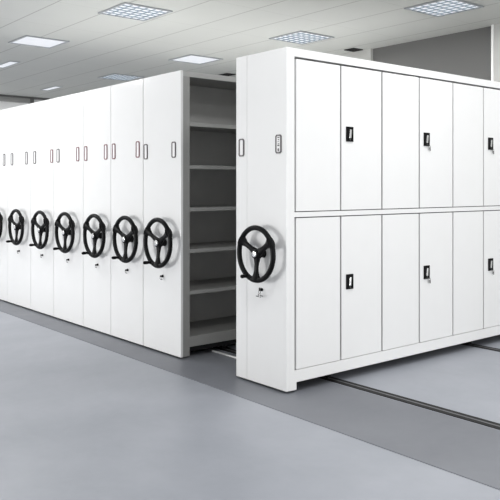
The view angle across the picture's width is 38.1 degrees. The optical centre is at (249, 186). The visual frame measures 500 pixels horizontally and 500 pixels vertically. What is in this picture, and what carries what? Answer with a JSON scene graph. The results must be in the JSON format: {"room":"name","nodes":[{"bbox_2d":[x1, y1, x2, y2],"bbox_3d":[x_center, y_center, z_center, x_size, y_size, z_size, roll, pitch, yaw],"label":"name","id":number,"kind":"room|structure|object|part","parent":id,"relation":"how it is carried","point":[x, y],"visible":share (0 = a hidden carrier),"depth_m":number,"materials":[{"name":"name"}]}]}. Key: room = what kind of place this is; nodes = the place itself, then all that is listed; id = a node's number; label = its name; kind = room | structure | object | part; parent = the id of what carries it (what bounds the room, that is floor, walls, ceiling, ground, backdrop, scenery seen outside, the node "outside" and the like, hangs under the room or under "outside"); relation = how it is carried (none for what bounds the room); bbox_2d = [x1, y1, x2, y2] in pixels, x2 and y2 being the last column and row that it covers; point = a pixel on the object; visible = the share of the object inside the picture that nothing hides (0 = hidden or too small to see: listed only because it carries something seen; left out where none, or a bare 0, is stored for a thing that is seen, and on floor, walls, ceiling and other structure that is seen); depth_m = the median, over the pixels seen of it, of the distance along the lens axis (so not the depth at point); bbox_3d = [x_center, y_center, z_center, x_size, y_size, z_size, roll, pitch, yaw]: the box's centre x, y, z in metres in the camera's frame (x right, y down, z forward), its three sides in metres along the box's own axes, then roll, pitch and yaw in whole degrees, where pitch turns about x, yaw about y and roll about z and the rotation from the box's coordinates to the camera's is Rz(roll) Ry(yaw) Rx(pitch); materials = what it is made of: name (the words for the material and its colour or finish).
{"room":"archive storage room","nodes":[
{"label":"archive storage room","id":0,"kind":"room"},
{"bbox_2d":[0,100,43,109],"bbox_3d":[-9.107,-0.300,12.847,13.700,3.400,0.200,0,0,-39],"label":"wall","id":1,"kind":"structure","parent":0,"point":[3,105],"depth_m":15.89,"materials":[{"name":"white paint"}]},
{"bbox_2d":[0,96,29,102],"bbox_3d":[-9.582,-1.915,12.260,12.220,0.100,0.100,0,0,-39],"label":"trim","id":2,"kind":"structure","parent":1,"relation":"attached to","point":[5,99],"depth_m":15.84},
{"bbox_2d":[0,94,49,99],"bbox_3d":[-9.422,-1.980,12.380,12.620,0.040,0.120,0,0,-39],"label":"trim","id":3,"kind":"structure","parent":1,"relation":"attached to","point":[34,98],"depth_m":15.98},
{"bbox_2d":[0,311,499,499],"bbox_3d":[-2.633,1.460,5.223,14.000,0.120,20.200,0,0,-39],"label":"floor","id":4,"kind":"structure","parent":0,"point":[80,420],"depth_m":4.08,"materials":[{"name":"grey concrete"}]},
{"bbox_2d":[0,109,7,301],"bbox_3d":[-1.406,0.224,10.367,4.744,2.338,0.627,0,0,-39],"label":"shelving unit","id":5,"kind":"object","parent":4,"relation":"on","point":[3,113],"visible":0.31,"depth_m":8.79,"materials":[{"name":"white metal"}]},
{"bbox_2d":[6,103,30,308],"bbox_3d":[-0.987,0.224,9.858,4.744,2.338,0.684,0,0,-39],"label":"shelving unit","id":6,"kind":"object","parent":4,"relation":"on","point":[19,117],"visible":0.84,"depth_m":8.41,"materials":[{"name":"white metal"}]},
{"bbox_2d":[29,98,53,315],"bbox_3d":[-0.566,0.224,9.347,4.744,2.338,0.628,0,0,-39],"label":"shelving unit","id":7,"kind":"object","parent":4,"relation":"on","point":[42,112],"visible":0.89,"depth_m":7.91,"materials":[{"name":"white metal"}]},
{"bbox_2d":[53,92,82,325],"bbox_3d":[-0.162,0.224,8.857,4.744,2.338,0.681,0,0,-39],"label":"shelving unit","id":8,"kind":"object","parent":4,"relation":"on","point":[68,110],"visible":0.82,"depth_m":7.42,"materials":[{"name":"white metal"}]},
{"bbox_2d":[81,86,110,334],"bbox_3d":[0.242,0.224,8.366,4.744,2.338,0.578,0,0,-39],"label":"shelving unit","id":9,"kind":"object","parent":4,"relation":"on","point":[96,253],"visible":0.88,"depth_m":6.95,"materials":[{"name":"white metal"}]},
{"bbox_2d":[111,79,142,344],"bbox_3d":[0.606,0.224,7.925,4.744,2.338,0.598,0,0,-39],"label":"shelving unit","id":10,"kind":"object","parent":4,"relation":"on","point":[127,97],"visible":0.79,"depth_m":6.51,"materials":[{"name":"white metal"}]},
{"bbox_2d":[143,70,235,357],"bbox_3d":[0.973,0.224,7.488,4.754,2.338,0.581,0,0,-39],"label":"shelving unit","id":11,"kind":"object","parent":4,"relation":"on","point":[189,118],"visible":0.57,"depth_m":6.18,"materials":[{"name":"white metal"}]},
{"bbox_3d":[-0.735,0.217,6.081,0.022,2.325,0.581,0,0,-39],"label":"panel","id":12,"kind":"part","parent":11,"relation":"part of","materials":[{"name":"white metal"}]},
{"bbox_3d":[1.206,-0.922,7.333,4.566,0.044,0.030,0,0,-39],"label":"rail","id":13,"kind":"part","parent":11,"relation":"part of","materials":[{"name":"white metal"}]},
{"bbox_3d":[-0.263,1.239,6.461,1.072,0.030,0.545,0,0,-39],"label":"shelf","id":14,"kind":"part","parent":11,"relation":"part of","materials":[{"name":"grey metal"}]},
{"bbox_3d":[-0.263,0.866,6.461,1.072,0.030,0.545,0,0,-39],"label":"shelf","id":15,"kind":"part","parent":11,"relation":"part of","materials":[{"name":"grey metal"}]},
{"bbox_3d":[-0.263,0.525,6.461,1.072,0.030,0.545,0,0,-39],"label":"shelf","id":16,"kind":"part","parent":11,"relation":"part of","materials":[{"name":"grey metal"}]},
{"bbox_3d":[-0.263,0.184,6.461,1.072,0.030,0.545,0,0,-39],"label":"shelf","id":17,"kind":"part","parent":11,"relation":"part of","materials":[{"name":"grey metal"}]},
{"bbox_3d":[-0.263,-0.164,6.461,1.072,0.030,0.545,0,0,-39],"label":"shelf","id":18,"kind":"part","parent":11,"relation":"part of","materials":[{"name":"grey metal"}]},
{"bbox_3d":[-0.263,-0.513,6.461,1.072,0.030,0.545,0,0,-39],"label":"shelf","id":19,"kind":"part","parent":11,"relation":"part of","materials":[{"name":"grey metal"}]},
{"bbox_3d":[0.864,0.181,7.751,4.564,2.211,0.012,0,0,-39],"label":"panel","id":20,"kind":"part","parent":11,"relation":"part of","materials":[{"name":"grey paint"}]},
{"bbox_2d":[212,350,235,357],"bbox_3d":[-0.082,1.391,5.863,0.016,0.010,0.745,0,0,-39],"label":"rail","id":21,"kind":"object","parent":4,"relation":"on","point":[212,350],"depth_m":6.03,"materials":[{"name":"grey metal"}]},
{"bbox_2d":[0,299,499,489],"bbox_3d":[-0.955,1.398,6.476,0.727,0.004,20.000,0,0,-39],"label":"floor","id":22,"kind":"structure","parent":4,"relation":"on","point":[469,450],"depth_m":4.52,"materials":[{"name":"grey concrete"}]},
{"bbox_2d":[212,346,499,429],"bbox_3d":[-0.307,1.397,6.362,0.092,0.005,9.000,0,0,-39],"label":"rail","id":23,"kind":"object","parent":4,"relation":"on","point":[449,412],"visible":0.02,"depth_m":4.71,"materials":[{"name":"metal"}]},
{"bbox_2d":[236,47,499,391],"bbox_3d":[1.801,0.224,6.496,4.737,2.338,0.563,0,0,-39],"label":"tall cabinet","id":24,"kind":"object","parent":4,"relation":"on","point":[368,192],"visible":1,"depth_m":5.32,"materials":[{"name":"white metal"}]},
{"bbox_3d":[0.084,0.217,5.094,0.030,2.325,0.545,0,0,-39],"label":"panel","id":25,"kind":"part","parent":24,"relation":"part of","materials":[{"name":"white metal"}]},
{"bbox_3d":[0.475,0.729,5.078,0.430,1.032,0.019,0,0,-39],"label":"door","id":26,"kind":"part","parent":24,"relation":"part of","materials":[{"name":"white metal"}]},
{"bbox_3d":[0.475,-0.354,5.078,0.430,1.040,0.019,0,0,-39],"label":"door","id":27,"kind":"part","parent":24,"relation":"part of","materials":[{"name":"white metal"}]},
{"bbox_3d":[0.725,0.688,5.267,0.072,0.108,0.009,0,0,-39],"label":"latch plate","id":28,"kind":"part","parent":24,"relation":"part of","materials":[{"name":"black plastic"}]},
{"bbox_3d":[0.725,-0.384,5.267,0.072,0.108,0.009,0,0,-39],"label":"latch plate","id":29,"kind":"part","parent":24,"relation":"part of","materials":[{"name":"black plastic"}]},
{"bbox_3d":[0.822,0.729,5.364,0.437,1.032,0.019,0,0,-39],"label":"door","id":30,"kind":"part","parent":24,"relation":"part of","materials":[{"name":"white metal"}]},
{"bbox_3d":[0.822,-0.354,5.364,0.437,1.040,0.019,0,0,-39],"label":"door","id":31,"kind":"part","parent":24,"relation":"part of","materials":[{"name":"white metal"}]},
{"bbox_3d":[1.173,0.729,5.652,0.439,1.032,0.019,0,0,-39],"label":"door","id":32,"kind":"part","parent":24,"relation":"part of","materials":[{"name":"white metal"}]},
{"bbox_3d":[1.173,-0.354,5.652,0.439,1.040,0.019,0,0,-39],"label":"door","id":33,"kind":"part","parent":24,"relation":"part of","materials":[{"name":"white metal"}]},
{"bbox_3d":[1.426,0.688,5.844,0.072,0.108,0.009,0,0,-39],"label":"latch plate","id":34,"kind":"part","parent":24,"relation":"part of","materials":[{"name":"black plastic"}]},
{"bbox_3d":[1.426,-0.384,5.844,0.072,0.108,0.009,0,0,-39],"label":"latch plate","id":35,"kind":"part","parent":24,"relation":"part of","materials":[{"name":"black plastic"}]},
{"bbox_3d":[1.523,0.729,5.941,0.437,1.032,0.019,0,0,-39],"label":"door","id":36,"kind":"part","parent":24,"relation":"part of","materials":[{"name":"white metal"}]},
{"bbox_3d":[1.523,-0.354,5.941,0.437,1.040,0.019,0,0,-39],"label":"door","id":37,"kind":"part","parent":24,"relation":"part of","materials":[{"name":"white metal"}]},
{"bbox_3d":[1.873,0.729,6.229,0.436,1.032,0.019,0,0,-39],"label":"door","id":38,"kind":"part","parent":24,"relation":"part of","materials":[{"name":"white metal"}]},
{"bbox_3d":[1.873,-0.354,6.229,0.436,1.040,0.019,0,0,-39],"label":"door","id":39,"kind":"part","parent":24,"relation":"part of","materials":[{"name":"white metal"}]},
{"bbox_3d":[2.137,0.688,6.429,0.072,0.108,0.009,0,0,-39],"label":"latch plate","id":40,"kind":"part","parent":24,"relation":"part of","materials":[{"name":"black plastic"}]},
{"bbox_3d":[2.137,-0.384,6.429,0.072,0.108,0.009,0,0,-39],"label":"latch plate","id":41,"kind":"part","parent":24,"relation":"part of","materials":[{"name":"black plastic"}]},
{"bbox_3d":[2.219,0.729,6.514,0.431,1.032,0.019,0,0,-39],"label":"door","id":42,"kind":"part","parent":24,"relation":"part of","materials":[{"name":"white metal"}]},
{"bbox_3d":[2.219,-0.354,6.514,0.431,1.040,0.019,0,0,-39],"label":"door","id":43,"kind":"part","parent":24,"relation":"part of","materials":[{"name":"white metal"}]},
{"bbox_2d":[461,343,499,351],"bbox_3d":[1.067,1.397,7.494,0.092,0.005,9.000,0,0,-39],"label":"rail","id":44,"kind":"object","parent":4,"relation":"on","point":[471,344],"visible":0.02,"depth_m":6.30,"materials":[{"name":"metal"}]},
{"bbox_2d":[0,0,499,98],"bbox_3d":[-2.633,-2.060,5.223,14.000,0.120,20.200,0,0,-39],"label":"ceiling","id":45,"kind":"structure","parent":0,"point":[99,45],"depth_m":9.25,"materials":[{"name":"paint"}]},
{"bbox_2d":[0,61,19,67],"bbox_3d":[-3.966,-1.994,11.795,0.170,0.012,0.720,0,0,-39],"label":"recessed light","id":46,"kind":"object","parent":45,"relation":"in","point":[9,63],"visible":1,"depth_m":11.75,"materials":[{"name":"grey plastic"}]},
{"bbox_2d":[8,35,68,48],"bbox_3d":[-2.907,-1.993,9.960,0.618,0.014,0.618,0,0,-39],"label":"recessed light","id":47,"kind":"object","parent":45,"relation":"in","point":[27,40],"visible":1,"depth_m":9.93,"materials":[{"name":"grey plastic"}]},
{"bbox_2d":[12,37,62,46],"bbox_3d":[-2.907,-1.998,9.960,0.562,0.004,0.562,0,0,-39],"label":"diffuser","id":48,"kind":"object","parent":47,"relation":"attached to","point":[28,41],"depth_m":9.93,"materials":[{"name":"grey plastic"}]},
{"bbox_2d":[41,86,61,90],"bbox_3d":[-4.017,-1.994,14.642,0.170,0.012,0.720,0,0,-39],"label":"recessed light","id":49,"kind":"object","parent":45,"relation":"in","point":[52,87],"visible":1,"depth_m":14.62,"materials":[{"name":"grey plastic"}]},
{"bbox_2d":[97,73,143,80],"bbox_3d":[-2.348,-1.992,13.166,0.618,0.016,0.618,0,0,-39],"label":"recessed light","id":50,"kind":"object","parent":45,"relation":"in","point":[122,77],"visible":1,"depth_m":13.13,"materials":[{"name":"grey plastic"}]},
{"bbox_2d":[98,2,172,20],"bbox_3d":[-1.310,-1.992,8.256,0.618,0.016,0.618,0,0,-39],"label":"recessed light","id":51,"kind":"object","parent":45,"relation":"in","point":[126,10],"visible":1,"depth_m":8.23,"materials":[{"name":"grey plastic"}]},
{"bbox_2d":[168,54,222,64],"bbox_3d":[-0.849,-1.993,11.331,0.618,0.014,0.618,0,0,-39],"label":"recessed light","id":52,"kind":"object","parent":45,"relation":"in","point":[193,59],"visible":1,"depth_m":11.34,"materials":[{"name":"grey plastic"}]},
{"bbox_2d":[175,56,218,63],"bbox_3d":[-0.849,-1.998,11.331,0.562,0.004,0.562,0,0,-39],"label":"diffuser","id":53,"kind":"object","parent":52,"relation":"attached to","point":[185,59],"depth_m":11.34,"materials":[{"name":"grey plastic"}]},
{"bbox_2d":[219,73,235,75],"bbox_3d":[-0.486,-1.994,12.951,0.200,0.012,0.500,0,0,-39],"label":"ceiling vent","id":54,"kind":"object","parent":45,"relation":"in","point":[224,74],"visible":0.52,"depth_m":12.81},
{"bbox_2d":[269,31,333,44],"bbox_3d":[0.689,-1.992,9.683,0.618,0.016,0.618,0,0,-39],"label":"recessed light","id":55,"kind":"object","parent":45,"relation":"in","point":[298,37],"visible":1,"depth_m":9.67,"materials":[{"name":"grey plastic"}]},
{"bbox_2d":[344,48,362,51],"bbox_3d":[1.507,-1.994,10.531,0.200,0.012,0.190,0,0,-39],"label":"ceiling vent","id":56,"kind":"object","parent":45,"relation":"in","point":[350,49],"visible":1,"depth_m":10.52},
{"bbox_2d":[404,0,483,16],"bbox_3d":[2.154,-1.992,8.046,0.618,0.016,0.618,0,0,-39],"label":"recessed light","id":57,"kind":"object","parent":45,"relation":"in","point":[437,8],"visible":1,"depth_m":8.04,"materials":[{"name":"grey plastic"}]},
{"bbox_2d":[231,24,499,81],"bbox_3d":[2.718,-0.300,9.501,0.300,3.400,20.000,0,0,-39],"label":"wall","id":58,"kind":"structure","parent":0,"point":[367,54],"depth_m":8.91,"materials":[{"name":"grey paint"}]},
{"bbox_2d":[491,25,493,80],"bbox_3d":[3.007,-0.300,8.937,0.070,3.400,0.026,0,0,-39],"label":"trim","id":59,"kind":"structure","parent":58,"relation":"attached to","point":[492,26],"depth_m":8.91,"materials":[{"name":"white paint"}]},
{"bbox_2d":[373,26,490,80],"bbox_3d":[2.501,-0.300,9.803,0.250,3.400,1.958,0,0,-39],"label":"wall","id":60,"kind":"structure","parent":0,"point":[465,53],"depth_m":9.47,"materials":[{"name":"grey paint"}]}
]}

